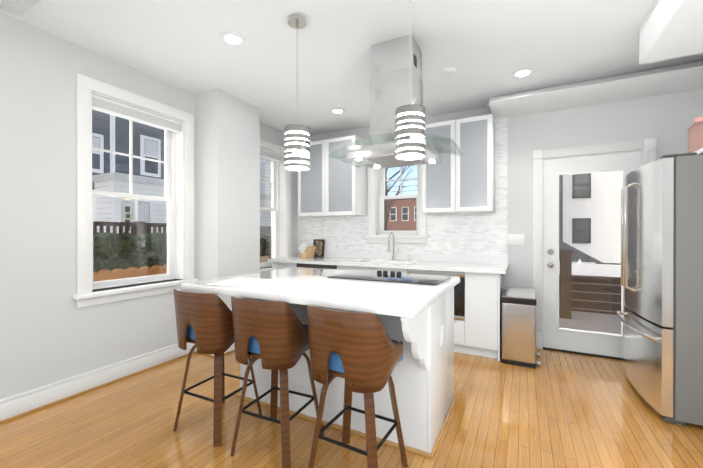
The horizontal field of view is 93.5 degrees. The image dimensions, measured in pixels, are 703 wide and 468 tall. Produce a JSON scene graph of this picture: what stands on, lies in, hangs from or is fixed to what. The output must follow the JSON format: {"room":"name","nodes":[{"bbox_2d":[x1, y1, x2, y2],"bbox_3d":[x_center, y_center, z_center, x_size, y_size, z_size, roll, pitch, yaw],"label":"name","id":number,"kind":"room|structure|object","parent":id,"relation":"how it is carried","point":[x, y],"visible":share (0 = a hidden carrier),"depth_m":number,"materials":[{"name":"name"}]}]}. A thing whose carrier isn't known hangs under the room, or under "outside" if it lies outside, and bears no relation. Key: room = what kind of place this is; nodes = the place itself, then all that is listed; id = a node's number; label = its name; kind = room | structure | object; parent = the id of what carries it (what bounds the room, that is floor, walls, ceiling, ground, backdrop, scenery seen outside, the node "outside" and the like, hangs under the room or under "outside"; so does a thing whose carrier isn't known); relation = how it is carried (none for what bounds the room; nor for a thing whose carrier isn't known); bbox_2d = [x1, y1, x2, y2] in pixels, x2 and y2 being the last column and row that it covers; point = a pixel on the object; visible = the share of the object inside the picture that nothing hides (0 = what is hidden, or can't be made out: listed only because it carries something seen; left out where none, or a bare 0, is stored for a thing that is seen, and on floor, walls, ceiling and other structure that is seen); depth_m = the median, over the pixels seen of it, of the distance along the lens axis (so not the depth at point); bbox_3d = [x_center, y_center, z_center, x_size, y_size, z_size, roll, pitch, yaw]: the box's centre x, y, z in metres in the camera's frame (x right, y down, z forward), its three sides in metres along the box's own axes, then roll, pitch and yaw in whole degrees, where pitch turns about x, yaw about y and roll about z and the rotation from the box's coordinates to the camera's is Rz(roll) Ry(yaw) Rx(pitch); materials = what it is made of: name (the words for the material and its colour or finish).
{"room":"kitchen","nodes":[
{"label":"kitchen","id":0,"kind":"room"},
{"bbox_2d":[0,12,297,399],"bbox_3d":[-2.476,-0.110,2.167,0.280,2.700,7.210,0,0,27],"label":"wall","id":1,"kind":"structure","parent":0,"point":[50,332],"depth_m":2.41,"materials":[{"name":"white paint"}]},
{"bbox_2d":[0,342,194,423],"bbox_3d":[-2.816,1.168,1.176,0.035,0.150,5.133,0,0,27],"label":"baseboard","id":2,"kind":"structure","parent":1,"relation":"attached to","point":[18,404],"depth_m":2.57,"materials":[{"name":"white"}]},
{"bbox_2d":[77,284,181,307],"bbox_3d":[-1.881,0.533,2.992,0.016,0.070,1.010,0,0,27],"label":"apron","id":3,"kind":"object","parent":1,"relation":"attached to","point":[116,297],"visible":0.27,"depth_m":2.85,"materials":[{"name":"white wood"}]},
{"bbox_2d":[76,73,193,293],"bbox_3d":[-1.974,-0.387,3.038,0.235,1.700,1.010,0,0,27],"label":"window","id":4,"kind":"structure","parent":1,"relation":"in","point":[85,86],"depth_m":2.98,"materials":[{"name":"white"}]},
{"bbox_2d":[92,94,180,131],"bbox_3d":[-1.939,-1.083,3.018,0.065,0.092,0.788,0,0,27],"label":"window blind","id":5,"kind":"object","parent":4,"relation":"attached to","point":[115,108],"visible":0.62,"depth_m":2.96,"materials":[{"name":"white plastic"}]},
{"bbox_2d":[73,278,197,299],"bbox_3d":[-1.915,0.481,3.009,0.180,0.035,1.060,0,0,27],"label":"window sill","id":6,"kind":"structure","parent":1,"relation":"attached to","point":[150,285],"depth_m":2.87,"materials":[{"name":"white wood"}]},
{"bbox_2d":[91,91,183,278],"bbox_3d":[-1.943,-0.340,3.022,0.125,1.603,0.818,0,0,27],"label":"liner","id":7,"kind":"object","parent":1,"relation":"attached to","point":[179,205],"visible":0.43,"depth_m":3.37,"materials":[{"name":"white wood"}]},
{"bbox_2d":[260,267,274,271],"bbox_3d":[-1.163,0.477,4.455,0.180,0.035,1.060,0,0,27],"label":"window sill","id":8,"kind":"structure","parent":1,"relation":"attached to","point":[265,269],"depth_m":4.39,"materials":[{"name":"white"}]},
{"bbox_2d":[260,147,285,257],"bbox_3d":[-1.191,-0.344,4.468,0.125,1.603,0.818,0,0,27],"label":"liner","id":9,"kind":"object","parent":1,"relation":"attached to","point":[282,211],"visible":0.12,"depth_m":4.82,"materials":[{"name":"white"}]},
{"bbox_2d":[260,139,290,267],"bbox_3d":[-1.222,-0.391,4.484,0.235,1.700,1.010,0,0,27],"label":"window","id":10,"kind":"structure","parent":1,"relation":"in","point":[271,146],"depth_m":4.80,"materials":[{"name":"white"}]},
{"bbox_2d":[260,148,283,162],"bbox_3d":[-1.187,-1.087,4.464,0.065,0.092,0.788,0,0,27],"label":"window blind","id":11,"kind":"object","parent":10,"relation":"attached to","point":[270,155],"visible":0.54,"depth_m":4.57,"materials":[{"name":"white plastic"}]},
{"bbox_2d":[195,88,259,310],"bbox_3d":[-1.354,-0.114,3.663,0.330,2.700,0.600,0,0,27],"label":"chase","id":12,"kind":"object","parent":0,"point":[227,142],"visible":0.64,"depth_m":3.45,"materials":[{"name":"white paint"}]},
{"bbox_2d":[224,343,234,353],"bbox_3d":[-1.200,1.161,3.586,0.017,0.150,0.600,0,0,27],"label":"baseboard","id":13,"kind":"structure","parent":12,"relation":"attached to","point":[232,347],"depth_m":3.46,"materials":[{"name":"white wood"}]},
{"bbox_2d":[0,349,702,467],"bbox_3d":[-0.265,1.294,0.863,5.410,0.100,7.490,0,0,27],"label":"floor","id":14,"kind":"structure","parent":0,"point":[557,409],"depth_m":2.11,"materials":[{"name":"brown wood"}]},
{"bbox_2d":[173,289,261,446],"bbox_3d":[-0.878,0.794,2.163,0.438,0.896,0.450,0,0,26],"label":"stool","id":15,"kind":"object","parent":14,"relation":"on","point":[204,323],"visible":0.9,"depth_m":1.97,"materials":[{"name":"brown wood"}]},
{"bbox_2d":[231,296,323,467],"bbox_3d":[-0.436,0.794,1.939,0.438,0.896,0.450,0,0,24],"label":"stool","id":16,"kind":"object","parent":14,"relation":"on","point":[273,336],"visible":0.96,"depth_m":1.75,"materials":[{"name":"brown wood"}]},
{"bbox_2d":[194,287,455,458],"bbox_3d":[-0.122,0.801,2.328,1.482,0.880,1.064,0,0,27],"label":"kitchen island","id":17,"kind":"object","parent":14,"relation":"on","point":[423,380],"depth_m":1.98,"materials":[{"name":"white wood"}]},
{"bbox_2d":[181,267,459,318],"bbox_3d":[-0.146,0.340,2.303,1.550,0.041,1.200,0,0,27],"label":"island countertop","id":18,"kind":"structure","parent":17,"relation":"on","point":[299,286],"depth_m":1.91,"materials":[{"name":"white stone"}]},
{"bbox_2d":[325,270,452,286],"bbox_3d":[0.281,0.302,2.442,0.800,0.035,0.460,0,0,27],"label":"cooktop","id":19,"kind":"object","parent":18,"relation":"in","point":[385,276],"depth_m":2.43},
{"bbox_2d":[440,325,443,345],"bbox_3d":[0.572,0.638,2.084,0.006,0.115,0.072,0,0,27],"label":"outlet","id":20,"kind":"object","parent":17,"relation":"attached to","point":[441,326],"depth_m":2.07,"materials":[{"name":"white plastic"}]},
{"bbox_2d":[307,305,407,467],"bbox_3d":[0.026,0.795,1.693,0.438,0.896,0.450,0,0,29],"label":"stool","id":21,"kind":"object","parent":14,"relation":"on","point":[361,353],"visible":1,"depth_m":1.51,"materials":[{"name":"brown wood"}]},
{"bbox_2d":[268,232,508,360],"bbox_3d":[0.315,0.607,4.075,2.908,1.257,0.668,0,0,27],"label":"base cabinet","id":22,"kind":"object","parent":14,"relation":"on","point":[478,290],"depth_m":3.40,"materials":[{"name":"white wood"}]},
{"bbox_2d":[298,243,315,257],"bbox_3d":[-0.635,0.230,4.679,0.110,0.205,0.274,0,0,39],"label":"knife block","id":23,"kind":"object","parent":22,"relation":"on","point":[306,251],"visible":0.98,"depth_m":4.63,"materials":[{"name":"brown wood"}]},
{"bbox_2d":[313,239,324,256],"bbox_3d":[-0.480,0.205,4.813,0.180,0.250,0.024,0,-8,27],"label":"framed print","id":24,"kind":"object","parent":22,"relation":"on","point":[319,245],"visible":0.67,"depth_m":4.80,"materials":[{"name":"black plastic"}]},
{"bbox_2d":[314,241,322,255],"bbox_3d":[-0.478,0.206,4.817,0.144,0.214,0.010,0,-8,27],"label":"art","id":25,"kind":"object","parent":24,"relation":"attached to","point":[319,244],"depth_m":4.81},
{"bbox_2d":[387,232,399,260],"bbox_3d":[0.524,0.157,4.106,0.109,0.357,0.216,0,0,27],"label":"faucet","id":26,"kind":"object","parent":22,"relation":"on","point":[393,257],"depth_m":4.17,"materials":[{"name":"silver metal"}]},
{"bbox_2d":[407,269,464,344],"bbox_3d":[0.874,0.757,3.485,0.606,0.750,0.064,0,0,27],"label":"oven","id":27,"kind":"object","parent":22,"relation":"in","point":[459,290],"depth_m":3.38,"materials":[{"name":"black metal"}]},
{"bbox_2d":[501,286,541,368],"bbox_3d":[1.700,0.890,3.306,0.340,0.695,0.490,0,0,27],"label":"trash can","id":28,"kind":"object","parent":14,"relation":"on","point":[519,326],"visible":1,"depth_m":3.11,"materials":[{"name":"silver metal"}]},
{"bbox_2d":[543,347,623,359],"bbox_3d":[2.441,1.228,3.394,0.833,0.018,0.082,0,0,27],"label":"threshold","id":29,"kind":"object","parent":14,"relation":"on","point":[596,355],"visible":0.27,"depth_m":3.38,"materials":[{"name":"black plastic"}]},
{"bbox_2d":[616,152,702,425],"bbox_3d":[2.583,0.361,2.389,0.988,1.758,0.910,0,0,27],"label":"fridge","id":30,"kind":"object","parent":14,"relation":"on","point":[662,242],"visible":1,"depth_m":2.16,"materials":[{"name":"grey metal"}]},
{"bbox_2d":[695,148,702,154],"bbox_3d":[2.776,-0.536,2.297,0.778,0.028,0.990,0,0,27],"label":"shelf board","id":31,"kind":"object","parent":30,"relation":"on","point":[699,151],"depth_m":2.14,"materials":[{"name":"white"}]},
{"bbox_2d":[688,116,702,152],"bbox_3d":[2.471,-0.692,2.315,0.163,0.281,0.124,0,0,27],"label":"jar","id":32,"kind":"object","parent":31,"relation":"on","point":[695,136],"visible":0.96,"depth_m":2.30,"materials":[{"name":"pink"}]},
{"bbox_2d":[0,0,702,135],"bbox_3d":[-0.265,-1.506,0.855,5.410,0.100,7.490,0,0,27],"label":"ceiling","id":33,"kind":"structure","parent":0,"point":[486,49],"depth_m":2.55,"materials":[{"name":"white paint"}]},
{"bbox_2d":[0,0,46,18],"bbox_3d":[-2.113,-1.453,2.037,0.360,0.011,0.240,0,0,27],"label":"ceiling vent","id":34,"kind":"object","parent":33,"relation":"in","point":[21,9],"visible":1,"depth_m":2.10,"materials":[{"name":"white"}]},
{"bbox_2d":[220,31,244,46],"bbox_3d":[-0.885,-1.455,2.469,0.176,0.009,0.176,0,0,27],"label":"recessed light","id":35,"kind":"object","parent":33,"relation":"in","point":[232,38],"visible":0.96,"depth_m":2.46,"materials":[{"name":"white"}]},
{"bbox_2d":[284,14,309,170],"bbox_3d":[-0.370,-0.952,2.247,0.176,1.014,0.176,0,0,27],"label":"pendant light","id":36,"kind":"object","parent":33,"relation":"hanging from","point":[296,146],"visible":1,"depth_m":2.19,"materials":[{"name":"silver metal"}]},
{"bbox_2d":[286,131,307,169],"bbox_3d":[-0.370,-0.576,2.248,0.144,0.250,0.144,0,0,27],"label":"diffuser","id":37,"kind":"object","parent":36,"relation":"attached to","point":[296,141],"depth_m":2.18,"materials":[{"name":"white glass"}]},
{"bbox_2d":[330,108,344,113],"bbox_3d":[-0.165,-1.459,3.920,0.176,0.009,0.176,0,0,27],"label":"recessed light","id":38,"kind":"object","parent":33,"relation":"in","point":[337,110],"visible":0.98,"depth_m":3.90,"materials":[{"name":"white"}]},
{"bbox_2d":[329,34,464,168],"bbox_3d":[0.353,-1.016,2.575,0.943,0.890,0.610,0,0,27],"label":"range hood","id":39,"kind":"object","parent":33,"relation":"hanging from","point":[389,85],"visible":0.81,"depth_m":2.49,"materials":[{"name":"silver metal"}]},
{"bbox_2d":[395,0,424,159],"bbox_3d":[0.340,-0.954,1.923,0.176,1.010,0.176,0,0,27],"label":"pendant light","id":40,"kind":"object","parent":33,"relation":"hanging from","point":[409,130],"visible":1,"depth_m":1.86,"materials":[{"name":"silver metal"}]},
{"bbox_2d":[397,112,422,158],"bbox_3d":[0.340,-0.580,1.924,0.144,0.250,0.144,0,0,27],"label":"diffuser","id":41,"kind":"object","parent":40,"relation":"attached to","point":[409,124],"depth_m":1.85,"materials":[{"name":"white glass"}]},
{"bbox_2d":[443,67,456,76],"bbox_3d":[0.875,-1.446,2.950,0.120,0.030,0.120,0,0,27],"label":"smoke detector","id":42,"kind":"object","parent":33,"relation":"attached to","point":[449,71],"visible":1,"depth_m":2.93,"materials":[{"name":"white plastic"}]},
{"bbox_2d":[512,68,533,77],"bbox_3d":[1.552,-1.457,2.993,0.176,0.009,0.176,0,0,27],"label":"recessed light","id":43,"kind":"object","parent":33,"relation":"in","point":[522,72],"visible":0.98,"depth_m":2.99,"materials":[{"name":"white"}]},
{"bbox_2d":[489,60,702,118],"bbox_3d":[2.424,-1.385,3.045,2.100,0.155,0.565,0,0,27],"label":"soffit ceiling","id":44,"kind":"structure","parent":33,"relation":"attached to","point":[663,80],"depth_m":3.05,"materials":[{"name":"white paint"}]},
{"bbox_2d":[639,0,702,63],"bbox_3d":[1.158,-1.320,-0.504,1.070,0.265,5.830,0,0,27],"label":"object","id":45,"kind":"structure","parent":33,"relation":"attached to","point":[669,29],"depth_m":2.02,"materials":[{"name":"white paint"}]},
{"bbox_2d":[310,89,702,287],"bbox_3d":[1.399,-0.115,4.057,4.850,2.700,0.280,0,0,27],"label":"wall","id":46,"kind":"structure","parent":0,"point":[666,120],"depth_m":3.47,"materials":[{"name":"white paint"}]},
{"bbox_2d":[298,135,366,216],"bbox_3d":[-0.267,-0.751,4.548,0.900,1.010,0.356,0,0,27],"label":"upper cabinet","id":47,"kind":"object","parent":46,"relation":"attached to","point":[329,186],"visible":0.92,"depth_m":4.37,"materials":[{"name":"white wood"}]},
{"bbox_2d":[374,169,418,234],"bbox_3d":[0.613,-0.501,4.377,0.618,1.028,0.125,0,0,27],"label":"liner","id":48,"kind":"object","parent":46,"relation":"attached to","point":[376,201],"visible":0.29,"depth_m":4.50,"materials":[{"name":"white"}]},
{"bbox_2d":[367,165,426,234],"bbox_3d":[0.629,-0.548,4.408,0.810,1.125,0.235,0,0,27],"label":"window","id":49,"kind":"structure","parent":46,"relation":"in","point":[370,209],"depth_m":4.46,"materials":[{"name":"white"}]},
{"bbox_2d":[365,235,428,237],"bbox_3d":[0.598,0.032,4.350,0.860,0.035,0.180,0,0,27],"label":"window sill","id":50,"kind":"structure","parent":46,"relation":"attached to","point":[397,236],"depth_m":4.24,"materials":[{"name":"white"}]},
{"bbox_2d":[368,238,426,243],"bbox_3d":[0.581,0.085,4.316,0.810,0.070,0.016,0,0,27],"label":"apron","id":51,"kind":"object","parent":46,"relation":"attached to","point":[401,240],"visible":0.88,"depth_m":4.28,"materials":[{"name":"white"}]},
{"bbox_2d":[298,117,507,255],"bbox_3d":[0.466,-0.491,4.376,2.900,1.650,0.012,0,0,27],"label":"wall tile","id":52,"kind":"structure","parent":46,"relation":"attached to","point":[475,233],"depth_m":3.98,"materials":[{"name":"tile"}]},
{"bbox_2d":[431,242,436,250],"bbox_3d":[1.020,0.152,4.078,0.070,0.115,0.010,0,0,27],"label":"light switch","id":53,"kind":"object","parent":52,"relation":"attached to","point":[433,246],"visible":1,"depth_m":4.08,"materials":[{"name":"white plastic"}]},
{"bbox_2d":[422,114,494,213],"bbox_3d":[1.219,-0.749,3.775,0.750,1.010,0.356,0,0,27],"label":"upper cabinet","id":54,"kind":"object","parent":46,"relation":"attached to","point":[455,183],"visible":0.94,"depth_m":3.59,"materials":[{"name":"white wood"}]},
{"bbox_2d":[508,234,523,244],"bbox_3d":[1.829,0.060,3.671,0.160,0.115,0.010,0,0,27],"label":"light switch","id":55,"kind":"object","parent":46,"relation":"attached to","point":[515,239],"visible":1,"depth_m":3.67,"materials":[{"name":"white plastic"}]},
{"bbox_2d":[533,159,542,332],"bbox_3d":[2.011,0.129,3.569,0.092,1.875,0.022,0,0,27],"label":"back door trim leg","id":56,"kind":"object","parent":46,"relation":"attached to","point":[538,225],"visible":0.88,"depth_m":3.56,"materials":[{"name":"white"}]},
{"bbox_2d":[533,149,542,158],"bbox_3d":[2.009,-0.858,3.565,0.098,0.098,0.026,0,0,27],"label":"rosette","id":57,"kind":"object","parent":46,"relation":"attached to","point":[541,156],"visible":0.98,"depth_m":3.55,"materials":[{"name":"white"}]},
{"bbox_2d":[534,151,541,157],"bbox_3d":[2.002,-0.857,3.551,0.072,0.072,0.005,0,0,27],"label":"ring","id":58,"kind":"object","parent":57,"relation":"attached to","point":[539,155],"visible":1,"depth_m":3.55,"materials":[{"name":"white"}]},
{"bbox_2d":[536,333,542,348],"bbox_3d":[2.010,1.152,3.570,0.098,0.170,0.026,0,0,27],"label":"plinth","id":59,"kind":"object","parent":46,"relation":"attached to","point":[539,340],"visible":0.21,"depth_m":3.54,"materials":[{"name":"white wood"}]},
{"bbox_2d":[542,140,642,357],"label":"back door","id":60,"kind":"structure","parent":46,"relation":"in","point":[607,148],"depth_m":3.36,"materials":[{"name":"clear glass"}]},
{"bbox_2d":[643,148,655,164],"bbox_3d":[2.833,0.130,3.141,0.092,1.875,0.022,0,0,27],"label":"back door trim leg","id":61,"kind":"object","parent":46,"relation":"attached to","point":[649,155],"visible":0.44,"depth_m":3.13,"materials":[{"name":"white"}]},
{"bbox_2d":[643,138,656,149],"bbox_3d":[2.833,-0.856,3.136,0.098,0.098,0.026,0,0,27],"label":"rosette","id":62,"kind":"object","parent":46,"relation":"attached to","point":[645,146],"visible":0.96,"depth_m":3.13,"materials":[{"name":"white"}]},
{"bbox_2d":[646,140,655,146],"bbox_3d":[2.826,-0.856,3.123,0.072,0.072,0.005,0,0,27],"label":"ring","id":63,"kind":"object","parent":62,"relation":"attached to","point":[652,144],"visible":1,"depth_m":3.12,"materials":[{"name":"white"}]},
{"label":"outside","id":64,"kind":"structure","parent":0,"visible":0},
{"bbox_3d":[1.563,2.729,24.376,18.400,0.100,35.270,0,0,27],"label":"ground","id":65,"kind":"structure","parent":64,"visible":0},
{"bbox_2d":[384,199,385,230],"bbox_3d":[1.399,0.006,14.461,0.230,5.404,0.156,0,0,27],"label":"trunk","id":66,"kind":"object","parent":65,"relation":"on","point":[385,214],"depth_m":14.39,"materials":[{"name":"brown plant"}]},
{"bbox_2d":[385,168,386,230],"bbox_3d":[1.754,-0.351,17.093,0.230,6.103,0.156,0,0,27],"label":"trunk","id":67,"kind":"object","parent":65,"relation":"on","point":[386,199],"depth_m":17.01,"materials":[{"name":"brown plant"}]},
{"bbox_2d":[387,199,415,230],"bbox_3d":[5.272,0.257,23.156,3.900,4.850,6.000,0,0,27],"label":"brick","id":68,"kind":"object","parent":65,"relation":"on","point":[410,203],"depth_m":20.84,"materials":[{"name":"red brick"}]},
{"bbox_3d":[2.661,-1.262,21.100,0.440,0.880,0.050,0,0,27],"label":"window","id":69,"kind":"structure","parent":68,"relation":"attached to","visible":0},
{"bbox_2d":[390,208,395,220],"bbox_3d":[2.648,-1.262,21.075,0.360,0.800,0.006,0,0,27],"label":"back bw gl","id":70,"kind":"object","parent":69,"relation":"attached to","point":[393,211],"depth_m":21.06,"materials":[{"name":"grey"}]},
{"bbox_3d":[3.371,-1.261,20.731,0.440,0.880,0.050,0,0,27],"label":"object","id":71,"kind":"object","parent":68,"relation":"attached to","visible":0},
{"bbox_2d":[402,207,407,219],"bbox_3d":[3.358,-1.261,20.706,0.360,0.800,0.006,0,0,27],"label":"window","id":72,"kind":"object","parent":71,"relation":"attached to","point":[404,215],"depth_m":20.72,"materials":[{"name":"grey"}]},
{"bbox_3d":[-5.544,2.770,9.626,11.400,0.100,20.000,0,0,27],"label":"ground","id":73,"kind":"structure","parent":64,"visible":0},
{"bbox_2d":[92,109,163,189],"bbox_3d":[-5.952,-2.779,9.259,3.000,11.000,17.000,0,0,27],"label":"building","id":74,"kind":"structure","parent":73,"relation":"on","point":[99,125],"depth_m":7.48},
{"bbox_2d":[93,196,95,220],"bbox_3d":[-5.508,-0.393,6.814,0.050,0.880,0.400,0,0,27],"label":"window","id":75,"kind":"structure","parent":74,"relation":"attached to","point":[94,207],"depth_m":6.95,"materials":[{"name":"white"}]},
{"bbox_2d":[92,133,103,173],"bbox_3d":[-5.471,-1.713,6.882,0.050,0.820,0.520,0,0,27],"label":"window frame","id":76,"kind":"object","parent":74,"relation":"attached to","point":[101,156],"depth_m":7.07,"materials":[{"name":"white"}]},
{"bbox_2d":[92,136,99,168],"bbox_3d":[-5.446,-1.713,6.869,0.006,0.680,0.380,0,0,27],"label":"window pane","id":77,"kind":"object","parent":76,"relation":"attached to","point":[95,157],"depth_m":6.96,"materials":[{"name":"grey glass"}]},
{"bbox_2d":[92,136,99,151],"bbox_3d":[-5.442,-1.888,6.866,0.004,0.310,0.360,0,0,27],"label":"window blind","id":78,"kind":"object","parent":77,"relation":"attached to","point":[95,139],"depth_m":6.96,"materials":[{"name":"grey"}]},
{"bbox_2d":[110,115,114,172],"bbox_3d":[-5.257,-4.474,7.264,0.070,6.600,0.070,0,0,27],"label":"downspout","id":79,"kind":"object","parent":74,"relation":"attached to","point":[112,142],"depth_m":7.25,"materials":[{"name":"white metal"}]},
{"bbox_2d":[140,135,160,177],"bbox_3d":[-4.876,-1.876,8.026,0.050,0.940,0.460,0,0,27],"label":"window frame","id":80,"kind":"object","parent":74,"relation":"attached to","point":[142,147],"depth_m":7.87,"materials":[{"name":"white"}]},
{"bbox_2d":[145,139,157,173],"bbox_3d":[-4.851,-1.876,8.013,0.006,0.800,0.320,0,0,27],"label":"window pane","id":81,"kind":"object","parent":80,"relation":"attached to","point":[153,168],"depth_m":8.01,"materials":[{"name":"grey glass"}]},
{"bbox_2d":[145,139,157,156],"bbox_3d":[-4.847,-2.081,8.010,0.004,0.370,0.300,0,0,27],"label":"window blind","id":82,"kind":"object","parent":81,"relation":"attached to","point":[153,151],"depth_m":8.01,"materials":[{"name":"grey"}]},
{"bbox_2d":[93,255,270,281],"bbox_3d":[-0.833,1.554,7.226,0.030,2.345,16.095,0,0,27],"label":"fence","id":83,"kind":"object","parent":73,"relation":"on","point":[99,276],"depth_m":3.86,"materials":[{"name":"brown wood"}]},
{"bbox_2d":[93,221,270,234],"bbox_3d":[-2.545,1.249,8.062,0.140,2.950,16.000,0,0,27],"label":"rail","id":84,"kind":"object","parent":73,"relation":"on","point":[132,225],"depth_m":5.68,"materials":[{"name":"brown wood"}]},
{"bbox_2d":[93,231,270,272],"bbox_3d":[-1.618,1.331,7.580,0.970,2.789,16.000,0,0,27],"label":"hedge","id":85,"kind":"object","parent":73,"relation":"on","point":[138,246],"depth_m":4.29,"materials":[{"name":"green plant"}]},
{"bbox_2d":[94,179,270,232],"bbox_3d":[-2.969,0.801,10.941,0.750,3.830,9.280,0,0,27],"label":"siding","id":86,"kind":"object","parent":73,"relation":"on","point":[108,206],"depth_m":7.01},
{"bbox_2d":[113,179,118,233],"bbox_3d":[-4.761,0.813,6.677,0.025,3.830,0.100,0,0,27],"label":"column","id":87,"kind":"structure","parent":86,"relation":"attached to","point":[115,204],"depth_m":6.67,"materials":[{"name":"white"}]},
{"bbox_2d":[121,200,133,232],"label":"door","id":88,"kind":"structure","parent":86,"relation":"attached to","point":[130,205],"depth_m":6.88,"materials":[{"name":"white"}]},
{"bbox_2d":[123,212,132,219],"bbox_3d":[-4.627,-0.373,6.841,0.020,0.170,0.170,0,0,27],"label":"wreath","id":89,"kind":"object","parent":88,"relation":"attached to","point":[130,217],"depth_m":6.83,"materials":[{"name":"beige"}]},
{"bbox_2d":[136,200,150,222],"bbox_3d":[-4.494,-0.233,7.139,0.050,0.990,0.300,0,0,27],"label":"window","id":90,"kind":"structure","parent":86,"relation":"attached to","point":[137,209],"depth_m":7.02,"materials":[{"name":"white"}]},
{"bbox_2d":[146,202,149,233],"bbox_3d":[-4.470,-0.233,7.126,0.006,0.920,0.230,0,0,27],"label":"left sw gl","id":91,"kind":"object","parent":90,"relation":"attached to","point":[149,218],"depth_m":7.22,"materials":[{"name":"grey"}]},
{"bbox_2d":[139,202,148,221],"bbox_3d":[-4.465,-0.468,7.123,0.004,0.430,0.210,0,0,27],"label":"window blind","id":92,"kind":"object","parent":91,"relation":"attached to","point":[142,211],"depth_m":7.12,"materials":[{"name":"grey"}]},
{"bbox_2d":[92,172,270,199],"bbox_3d":[-2.934,-1.179,10.895,0.850,0.130,9.320,0,0,27],"label":"fascia","id":93,"kind":"object","parent":86,"relation":"attached to","point":[120,176],"depth_m":6.91,"materials":[{"name":"grey"}]},
{"bbox_2d":[260,158,270,194],"bbox_3d":[-1.841,-3.021,13.263,0.600,3.540,6.100,0,0,27],"label":"siding","id":94,"kind":"object","parent":93,"relation":"on","point":[264,178],"depth_m":10.77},
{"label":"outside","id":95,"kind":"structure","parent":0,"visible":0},
{"bbox_2d":[559,311,620,334],"bbox_3d":[4.238,1.330,3.994,5.050,0.090,2.200,0,0,27],"label":"floor","id":96,"kind":"structure","parent":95,"point":[572,322],"depth_m":4.79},
{"bbox_2d":[559,249,573,318],"bbox_3d":[3.275,0.762,5.056,0.200,1.040,0.200,0,0,27],"label":"post","id":97,"kind":"object","parent":96,"relation":"on","point":[563,288],"depth_m":4.99,"materials":[{"name":"brown wood"}]},
{"bbox_2d":[559,278,620,314],"bbox_3d":[4.750,1.053,4.978,5.050,0.640,0.060,0,0,27],"label":"fence","id":98,"kind":"object","parent":96,"relation":"attached to","point":[604,289],"depth_m":5.35,"materials":[{"name":"brown wood"}]},
{"bbox_3d":[16.302,2.747,17.821,13.400,0.100,33.300,0,0,27],"label":"lawn","id":99,"kind":"structure","parent":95,"visible":0},
{"bbox_2d":[559,175,562,241],"bbox_3d":[4.033,-2.780,9.646,3.360,11.000,2.900,0,0,27],"label":"building","id":100,"kind":"structure","parent":99,"relation":"on","point":[561,205],"depth_m":7.60,"materials":[{"name":"grey"}]},
{"bbox_2d":[559,261,595,272],"bbox_3d":[4.605,1.626,7.247,1.100,2.200,0.750,0,0,27],"label":"shed","id":101,"kind":"object","parent":99,"relation":"on","point":[576,262],"depth_m":6.75,"materials":[{"name":"white"}]},
{"bbox_2d":[559,241,601,262],"bbox_3d":[4.593,0.366,7.221,1.300,0.400,0.900,0,0,27],"label":"roof","id":102,"kind":"structure","parent":101,"relation":"on","point":[578,253],"depth_m":6.71,"materials":[{"name":"grey"}]},
{"bbox_2d":[559,259,620,315],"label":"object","id":103,"kind":"structure","parent":99,"relation":"on","point":[595,277],"depth_m":5.32,"materials":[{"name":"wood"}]},
{"bbox_2d":[563,171,621,264],"bbox_3d":[11.029,-3.284,11.134,8.600,12.000,6.000,0,0,27],"label":"building","id":104,"kind":"structure","parent":99,"relation":"on","point":[596,184],"depth_m":9.70,"materials":[{"name":"white"}]},
{"bbox_2d":[572,173,590,198],"bbox_3d":[6.883,-1.466,9.886,0.460,0.790,0.050,0,0,27],"label":"window frame","id":105,"kind":"structure","parent":104,"relation":"attached to","point":[573,197],"depth_m":9.86,"materials":[{"name":"grey"}]},
{"bbox_2d":[574,173,588,196],"bbox_3d":[6.870,-1.466,9.861,0.360,0.690,0.006,0,0,27],"label":"window","id":106,"kind":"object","parent":105,"relation":"attached to","point":[584,189],"depth_m":9.86,"materials":[{"name":"grey glass"}]},
{"bbox_2d":[572,218,590,242],"bbox_3d":[6.883,-0.096,9.890,0.460,0.750,0.050,0,0,27],"label":"window frame","id":107,"kind":"structure","parent":104,"relation":"attached to","point":[589,219],"depth_m":9.86,"materials":[{"name":"grey"}]},
{"bbox_2d":[574,220,588,241],"bbox_3d":[6.870,-0.096,9.865,0.360,0.650,0.006,0,0,27],"label":"window","id":108,"kind":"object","parent":107,"relation":"attached to","point":[585,235],"depth_m":9.86,"materials":[{"name":"grey glass"}]},
{"bbox_2d":[572,263,620,276],"bbox_3d":[5.061,1.659,6.283,1.500,2.140,0.060,0,0,27],"label":"fence","id":109,"kind":"object","parent":99,"relation":"on","point":[583,269],"depth_m":6.41,"materials":[{"name":"white"}]},
{"bbox_2d":[596,263,620,264],"bbox_3d":[5.538,1.677,7.145,0.550,2.100,0.030,0,0,27],"label":"railing","id":110,"kind":"object","parent":99,"relation":"on","point":[609,263],"depth_m":7.11,"materials":[{"name":"grey"}]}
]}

